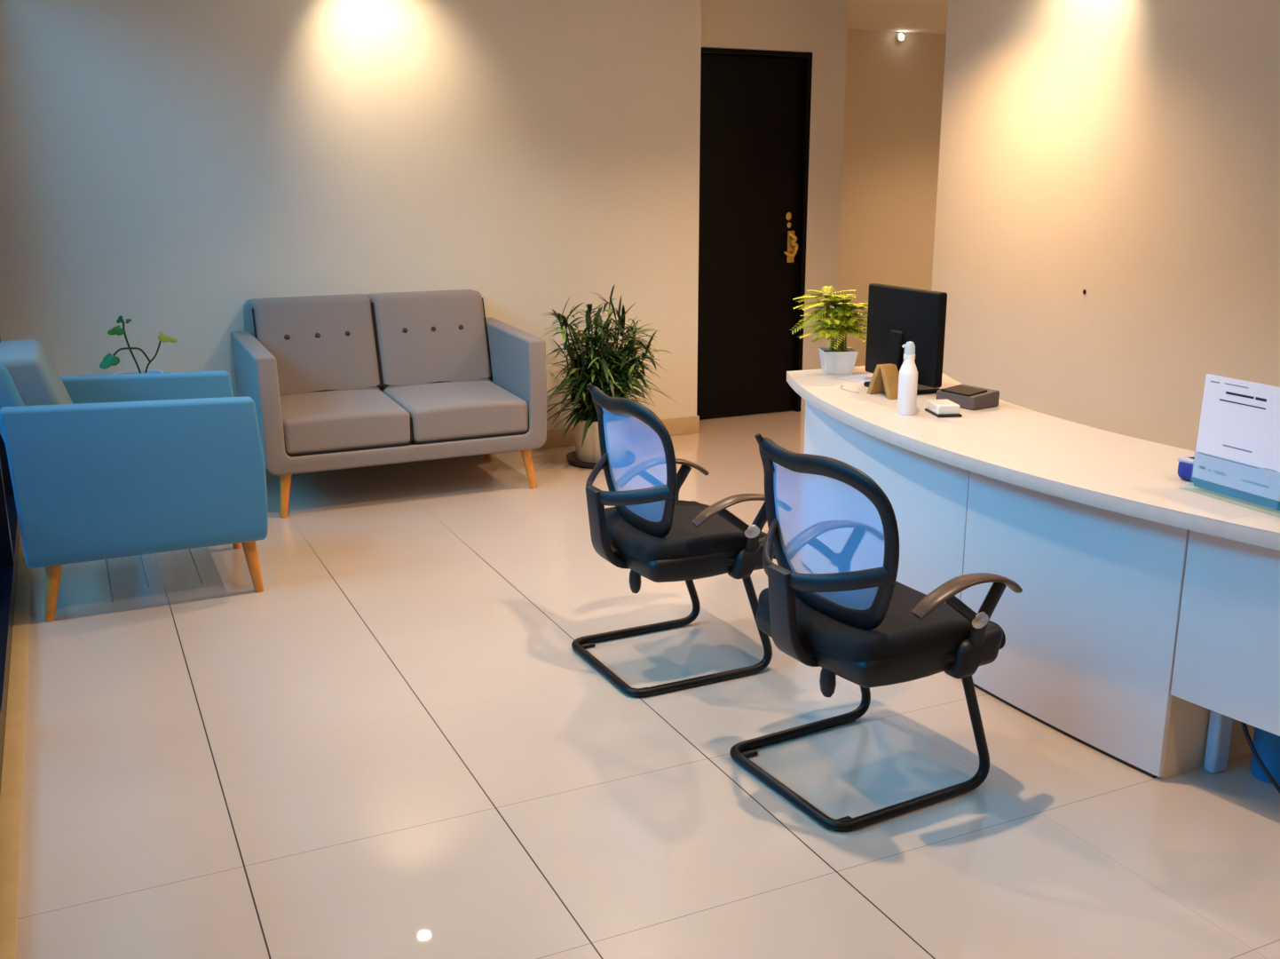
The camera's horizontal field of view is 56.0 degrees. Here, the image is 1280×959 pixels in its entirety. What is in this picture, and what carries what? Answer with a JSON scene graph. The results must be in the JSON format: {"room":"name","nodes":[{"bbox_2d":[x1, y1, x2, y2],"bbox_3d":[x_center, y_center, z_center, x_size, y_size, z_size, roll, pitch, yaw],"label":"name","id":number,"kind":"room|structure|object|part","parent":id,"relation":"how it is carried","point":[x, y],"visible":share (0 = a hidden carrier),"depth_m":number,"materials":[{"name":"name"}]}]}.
{"room":"lobby","nodes":[
{"label":"lobby","id":0,"kind":"room"},
{"bbox_2d":[0,718,3,790],"bbox_3d":[-1.474,-0.356,2.316,0.100,2.600,1.520,-7,16,-25],"label":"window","id":1,"kind":"structure","parent":0,"point":[1,730],"depth_m":3.23,"materials":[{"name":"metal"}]},
{"bbox_2d":[0,463,15,742],"bbox_3d":[-2.128,-0.693,3.646,0.100,2.600,1.520,-7,16,-25],"label":"window","id":2,"kind":"structure","parent":0,"point":[7,570],"depth_m":4.25,"materials":[{"name":"glass"}]},
{"bbox_2d":[0,0,701,430],"bbox_3d":[-1.453,-1.385,6.364,3.787,2.600,0.400,-7,16,-25],"label":"wall","id":3,"kind":"structure","parent":0,"point":[167,167],"depth_m":6.04,"materials":[{"name":"paint"}]},
{"bbox_2d":[0,337,20,578],"bbox_3d":[-2.732,-1.003,4.871,0.100,2.600,1.280,-7,16,-25],"label":"window","id":4,"kind":"structure","parent":3,"relation":"in","point":[10,501],"depth_m":5.42,"materials":[{"name":"glass"}]},
{"bbox_2d":[0,530,31,958],"bbox_3d":[-1.021,1.092,1.889,0.050,0.004,8.900,-7,16,-25],"label":"trim","id":5,"kind":"structure","parent":3,"relation":"attached to","point":[11,780],"depth_m":3.17,"materials":[{"name":"wood"}]},
{"bbox_2d":[265,415,699,477],"bbox_3d":[-1.349,-0.172,6.659,3.639,0.105,0.312,-7,16,-25],"label":"baseboard","id":6,"kind":"structure","parent":3,"relation":"attached to","point":[688,424],"depth_m":6.93,"materials":[{"name":"paint"}]},
{"bbox_2d":[15,361,1279,958],"bbox_3d":[2.023,0.508,4.383,8.000,0.100,10.900,-7,16,-25],"label":"floor","id":7,"kind":"structure","parent":0,"point":[399,745],"depth_m":3.13,"materials":[{"name":"tile"}]},
{"bbox_2d":[0,339,268,621],"bbox_3d":[-1.924,-0.050,4.522,0.894,0.928,0.750,-7,16,-25],"label":"armchair","id":8,"kind":"object","parent":7,"relation":"on","point":[113,465],"visible":1,"depth_m":4.21,"materials":[{"name":"blue fabric"}]},
{"bbox_3d":[-2.210,-0.151,4.355,0.259,0.635,0.641,-7,16,-25],"label":"panel","id":9,"kind":"part","parent":8,"relation":"part of","materials":[{"name":"blue fabric"}]},
{"bbox_2d":[0,339,72,405],"bbox_3d":[-2.145,-0.246,4.363,0.282,0.470,0.554,-7,16,-25],"label":"cushion","id":10,"kind":"object","parent":8,"relation":"on","point":[28,375],"depth_m":4.09,"materials":[{"name":"blue fabric"}]},
{"bbox_3d":[-2.065,0.384,4.242,0.082,0.226,0.071,-7,16,-25],"label":"leg","id":11,"kind":"part","parent":8,"relation":"part of","materials":[{"name":"brown wood"}]},
{"bbox_3d":[-1.703,0.188,5.013,0.054,0.225,0.079,-1,14,-3],"label":"leg","id":12,"kind":"part","parent":8,"relation":"part of","materials":[{"name":"brown wood"}]},
{"bbox_3d":[-1.460,0.313,4.519,0.079,0.225,0.054,12,19,40],"label":"leg","id":13,"kind":"part","parent":8,"relation":"part of","materials":[{"name":"brown wood"}]},
{"bbox_2d":[99,315,177,373],"bbox_3d":[-2.313,-0.322,5.644,0.300,0.897,0.220,2,14,9],"label":"leaf plant","id":14,"kind":"object","parent":7,"relation":"on","point":[107,360],"visible":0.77,"depth_m":5.54,"materials":[{"name":"green plant"}]},
{"bbox_3d":[-2.335,-0.192,5.683,0.216,0.625,0.216,-7,16,-25],"label":"pot","id":15,"kind":"part","parent":14,"relation":"part of","materials":[{"name":"white ceramic"}]},
{"bbox_2d":[230,289,546,517],"bbox_3d":[-1.254,-0.426,6.000,1.365,0.928,0.894,-7,16,-25],"label":"sofa","id":16,"kind":"object","parent":7,"relation":"on","point":[334,382],"visible":0.97,"depth_m":5.90,"materials":[{"name":"fabric"}]},
{"bbox_3d":[-1.623,0.061,5.509,0.054,0.225,0.079,12,19,40],"label":"leg","id":17,"kind":"part","parent":16,"relation":"part of","materials":[{"name":"brown wood"}]},
{"bbox_3d":[-1.391,-0.632,6.244,1.314,0.635,0.259,-7,16,-25],"label":"panel","id":18,"kind":"part","parent":16,"relation":"part of","materials":[{"name":"fabric"}]},
{"bbox_2d":[249,293,380,395],"bbox_3d":[-1.625,-0.671,6.036,0.582,0.470,0.282,-7,16,-25],"label":"cushion","id":19,"kind":"object","parent":16,"relation":"on","point":[331,343],"depth_m":5.97,"materials":[{"name":"fabric"}]},
{"bbox_2d":[280,388,410,453],"bbox_3d":[-1.466,-0.295,5.788,0.580,0.188,0.620,-7,16,-25],"label":"seat cushion","id":20,"kind":"object","parent":16,"relation":"on","point":[313,421],"depth_m":5.57,"materials":[{"name":"fabric"}]},
{"bbox_3d":[-1.238,-0.444,5.961,1.365,0.564,0.819,-7,16,-25],"label":"frame","id":21,"kind":"part","parent":16,"relation":"part of","materials":[{"name":"fabric"}]},
{"bbox_2d":[368,289,490,388],"bbox_3d":[-1.095,-0.735,6.281,0.582,0.470,0.282,-7,16,-25],"label":"cushion","id":22,"kind":"object","parent":16,"relation":"on","point":[419,338],"depth_m":6.20,"materials":[{"name":"fabric"}]},
{"bbox_2d":[381,380,528,441],"bbox_3d":[-0.935,-0.358,6.033,0.580,0.188,0.620,-7,16,-25],"label":"seat cushion","id":23,"kind":"object","parent":16,"relation":"on","point":[436,410],"depth_m":5.83,"materials":[{"name":"fabric"}]},
{"bbox_3d":[-0.847,-0.212,6.579,0.053,0.226,0.091,0,14,1],"label":"leg","id":24,"kind":"part","parent":16,"relation":"part of","materials":[{"name":"brown wood"}]},
{"bbox_3d":[-0.558,-0.065,6.002,0.079,0.225,0.054,-1,14,-3],"label":"leg","id":25,"kind":"part","parent":16,"relation":"part of","materials":[{"name":"brown wood"}]},
{"bbox_2d":[542,284,672,468],"bbox_3d":[-0.198,-0.553,6.462,0.836,0.938,0.662,-1,14,-2],"label":"potted palm","id":26,"kind":"object","parent":7,"relation":"on","point":[593,367],"visible":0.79,"depth_m":6.38,"materials":[{"name":"plant"}]},
{"bbox_2d":[572,414,600,462],"bbox_3d":[-0.213,-0.228,6.537,0.300,0.234,0.300,-7,16,-25],"label":"pot","id":27,"kind":"object","parent":26,"relation":"attached to","point":[590,452],"depth_m":6.42,"materials":[{"name":"beige ceramic"}]},
{"bbox_2d":[571,382,775,697],"bbox_3d":[0.106,0.152,3.806,0.574,0.878,0.587,-7,16,-26],"label":"chair","id":28,"kind":"object","parent":7,"relation":"on","point":[653,533],"visible":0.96,"depth_m":3.65,"materials":[{"name":"black plastic"}]},
{"bbox_3d":[-0.033,-0.048,3.697,0.090,0.434,0.524,-7,16,-26],"label":"backrest frame","id":29,"kind":"part","parent":28,"relation":"part of","materials":[{"name":"black plastic"}]},
{"bbox_3d":[-0.015,0.297,3.706,0.036,0.106,0.048,-7,16,-26],"label":"tilt knob","id":30,"kind":"part","parent":28,"relation":"part of","materials":[{"name":"black plastic"}]},
{"bbox_3d":[0.144,0.177,3.832,0.490,0.122,0.470,-7,16,-26],"label":"seat","id":31,"kind":"part","parent":28,"relation":"part of","materials":[{"name":"black fabric"}]},
{"bbox_3d":[0.075,-0.032,4.048,0.341,0.079,0.060,-7,16,-26],"label":"armrest","id":32,"kind":"part","parent":28,"relation":"part of","materials":[{"name":"brown plastic"}]},
{"bbox_3d":[0.310,0.084,3.590,0.341,0.079,0.060,-7,16,-26],"label":"armrest","id":33,"kind":"part","parent":28,"relation":"part of","materials":[{"name":"brown plastic"}]},
{"bbox_2d":[729,433,1022,831],"bbox_3d":[0.577,0.338,3.075,0.574,0.878,0.587,-8,16,-29],"label":"chair","id":34,"kind":"object","parent":7,"relation":"on","point":[833,601],"visible":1,"depth_m":2.92,"materials":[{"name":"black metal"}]},
{"bbox_3d":[0.463,0.484,2.968,0.036,0.106,0.048,-8,16,-29],"label":"tilt knob","id":35,"kind":"part","parent":34,"relation":"part of","materials":[{"name":"black plastic"}]},
{"bbox_3d":[0.442,0.140,2.958,0.090,0.434,0.524,-8,16,-29],"label":"backrest frame","id":36,"kind":"part","parent":34,"relation":"part of","materials":[{"name":"black plastic"}]},
{"bbox_3d":[0.614,0.362,3.102,0.490,0.122,0.470,-8,16,-29],"label":"seat","id":37,"kind":"part","parent":34,"relation":"part of","materials":[{"name":"black fabric"}]},
{"bbox_3d":[0.791,0.267,2.869,0.341,0.079,0.060,-8,16,-29],"label":"armrest","id":38,"kind":"part","parent":34,"relation":"part of","materials":[{"name":"brown plastic"}]},
{"bbox_2d":[786,365,1279,779],"bbox_3d":[1.391,0.239,3.718,1.053,0.750,2.980,-7,16,-25],"label":"reception desk","id":39,"kind":"object","parent":7,"relation":"on","point":[1148,604],"visible":0.67,"depth_m":3.26,"materials":[{"name":"laminate"}]},
{"bbox_2d":[790,285,868,374],"bbox_3d":[0.785,-0.592,4.791,0.366,0.330,0.336,0,14,-1],"label":"potted fern","id":40,"kind":"object","parent":39,"relation":"on","point":[839,359],"visible":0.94,"depth_m":4.75,"materials":[{"name":"green plant"}]},
{"bbox_2d":[818,347,858,374],"bbox_3d":[0.790,-0.474,4.819,0.137,0.092,0.137,0,14,-1],"label":"pot","id":41,"kind":"object","parent":40,"relation":"attached to","point":[842,359],"depth_m":4.76,"materials":[{"name":"white ceramic"}]},
{"bbox_2d":[839,384,859,393],"bbox_3d":[0.763,-0.334,4.439,0.033,0.006,0.156,-4,15,-14],"label":"cord","id":42,"kind":"object","parent":39,"relation":"on","point":[841,384],"visible":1,"depth_m":4.41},
{"bbox_2d":[837,373,872,382],"bbox_3d":[0.908,-0.385,4.648,0.180,0.001,0.240,-11,18,-36],"label":"paper sheet","id":43,"kind":"object","parent":39,"relation":"on","point":[864,377],"visible":0.43,"depth_m":4.69,"materials":[{"name":"white paper"}]},
{"bbox_2d":[866,363,899,399],"bbox_3d":[0.883,-0.354,4.302,0.070,0.112,0.146,-7,16,-25],"label":"wooden stand","id":44,"kind":"object","parent":39,"relation":"on","point":[885,376],"visible":0.91,"depth_m":4.28,"materials":[{"name":"beige wood"}]},
{"bbox_3d":[0.866,-0.362,4.337,0.070,0.112,0.067,-7,16,-25],"label":"leg","id":45,"kind":"part","parent":44,"relation":"part of","materials":[{"name":"beige wood"}]},
{"bbox_3d":[0.897,-0.347,4.274,0.070,0.112,0.082,-7,16,-25],"label":"leg","id":46,"kind":"part","parent":44,"relation":"part of","materials":[{"name":"beige wood"}]},
{"bbox_3d":[0.806,0.127,4.223,0.053,0.696,1.185,-4,15,-16],"label":"panel","id":47,"kind":"part","parent":39,"relation":"part of","materials":[{"name":"laminate"}]},
{"bbox_2d":[863,283,947,395],"bbox_3d":[0.964,-0.512,4.398,0.170,0.372,0.415,-7,16,-25],"label":"computer monitor","id":48,"kind":"object","parent":39,"relation":"on","point":[896,315],"visible":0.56,"depth_m":4.33,"materials":[{"name":"plastic"}]},
{"bbox_2d":[897,340,917,415],"bbox_3d":[0.884,-0.335,3.969,0.061,0.241,0.076,-1,14,-5],"label":"sanitizer bottle","id":49,"kind":"object","parent":39,"relation":"on","point":[908,372],"visible":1,"depth_m":3.94,"materials":[{"name":"white plastic"}]},
{"bbox_2d":[924,399,962,417],"bbox_3d":[1.006,-0.236,3.991,0.082,0.038,0.125,-2,14,-7],"label":"box","id":50,"kind":"object","parent":39,"relation":"on","point":[937,407],"visible":1,"depth_m":3.95,"materials":[{"name":"white plastic"}]},
{"bbox_2d":[936,384,999,410],"bbox_3d":[1.126,-0.286,4.141,0.130,0.058,0.170,-9,17,-32],"label":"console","id":51,"kind":"object","parent":39,"relation":"on","point":[968,397],"visible":0.9,"depth_m":4.09,"materials":[{"name":"grey plastic"}]},
{"bbox_3d":[1.110,-0.305,4.124,0.090,0.014,0.130,-9,17,-32],"label":"plate","id":52,"kind":"part","parent":51,"relation":"part of","materials":[{"name":"plastic"}]},
{"bbox_2d":[786,371,1279,550],"bbox_3d":[1.391,-0.104,3.631,1.053,0.038,2.980,-7,16,-25],"label":"countertop","id":53,"kind":"structure","parent":39,"relation":"on","point":[1266,539],"depth_m":3.11,"materials":[{"name":"white laminate"}]},
{"bbox_3d":[1.164,0.349,3.348,0.032,0.696,0.757,-7,16,-27],"label":"panel","id":54,"kind":"part","parent":39,"relation":"part of","materials":[{"name":"laminate"}]},
{"bbox_2d":[1177,455,1194,481],"bbox_3d":[1.442,-0.023,3.105,0.060,0.058,0.100,-9,17,-30],"label":"pouch","id":55,"kind":"object","parent":39,"relation":"on","point":[1186,463],"visible":0.41,"depth_m":3.11,"materials":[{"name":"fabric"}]},
{"bbox_3d":[1.537,0.410,3.129,0.415,0.708,0.018,-7,16,-25],"label":"panel","id":56,"kind":"part","parent":39,"relation":"part of","materials":[{"name":"laminate"}]},
{"bbox_3d":[1.564,0.393,2.701,0.031,0.463,0.743,-10,18,-35],"label":"modesty panel","id":57,"kind":"part","parent":39,"relation":"part of","materials":[{"name":"laminate"}]},
{"bbox_2d":[1192,373,1279,510],"bbox_3d":[1.464,-0.086,2.882,0.080,0.292,0.330,-6,15,-22],"label":"sign","id":58,"kind":"object","parent":39,"relation":"on","point":[1237,454],"visible":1,"depth_m":2.90,"materials":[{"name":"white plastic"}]},
{"bbox_2d":[1241,479,1268,488],"bbox_3d":[1.466,0.010,2.869,0.001,0.005,0.075,-6,15,-22],"label":"print","id":59,"kind":"object","parent":58,"relation":"attached to","point":[1244,480],"depth_m":2.87},
{"bbox_2d":[1240,721,1279,793],"bbox_3d":[1.620,0.583,2.877,0.112,0.505,0.422,-12,18,-38],"label":"power cable","id":60,"kind":"object","parent":39,"relation":"hanging from","point":[1259,760],"visible":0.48,"depth_m":2.98,"materials":[{"name":"plastic"}]},
{"bbox_2d":[1203,710,1232,773],"bbox_3d":[1.512,0.581,3.122,0.060,0.380,0.035,-7,16,-25],"label":"desk leg","id":61,"kind":"object","parent":7,"relation":"on","point":[1220,728],"visible":0.5,"depth_m":3.13,"materials":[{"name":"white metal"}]},
{"bbox_2d":[1249,726,1279,784],"bbox_3d":[1.648,0.620,3.101,0.136,0.314,0.136,-7,16,-25],"label":"bin","id":62,"kind":"object","parent":7,"relation":"on","point":[1267,744],"visible":0.31,"depth_m":3.09,"materials":[{"name":"plastic"}]},
{"bbox_2d":[701,0,848,410],"bbox_3d":[0.717,-1.686,7.539,1.213,2.600,0.120,-7,16,-25],"label":"wall","id":63,"kind":"structure","parent":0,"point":[819,27],"depth_m":7.49,"materials":[{"name":"paint"}]},
{"bbox_2d":[696,47,812,418],"bbox_3d":[0.626,-1.492,7.503,0.935,2.243,0.151,-7,16,-25],"label":"door","id":64,"kind":"structure","parent":63,"relation":"attached to","point":[755,104],"depth_m":7.53,"materials":[{"name":"paint"}]},
{"bbox_3d":[0.959,-1.471,7.626,0.070,0.200,0.129,5,15,19],"label":"handle","id":65,"kind":"part","parent":64,"relation":"part of","materials":[{"name":"gold metal"}]},
{"bbox_2d":[837,29,946,362],"bbox_3d":[1.394,-2.200,9.560,4.233,2.600,0.100,-7,16,-25],"label":"wall","id":66,"kind":"structure","parent":0,"point":[894,89],"depth_m":9.72,"materials":[{"name":"paint"}]},
{"bbox_2d":[895,32,904,41],"bbox_3d":[2.053,-3.480,9.476,0.070,0.070,0.046,-7,16,-25],"label":"lamp","id":67,"kind":"object","parent":66,"relation":"attached to","point":[899,36],"visible":1,"depth_m":9.46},
{"bbox_3d":[2.059,-3.477,9.464,0.048,0.047,0.018,-7,16,-25],"label":"bulb","id":68,"kind":"part","parent":67,"relation":"part of","materials":[{"name":"white glass"}]},
{"bbox_2d":[847,0,948,34],"bbox_3d":[2.019,-2.109,3.718,8.000,0.100,10.900,-7,16,-25],"label":"ceiling","id":69,"kind":"structure","parent":0,"point":[907,16],"depth_m":8.54,"materials":[{"name":"paint"}]},
{"bbox_2d":[931,0,1279,450],"bbox_3d":[3.442,-0.578,3.167,0.180,2.600,8.030,-7,16,-25],"label":"wall","id":70,"kind":"structure","parent":0,"point":[1124,153],"depth_m":5.53,"materials":[{"name":"paint"}]}
]}

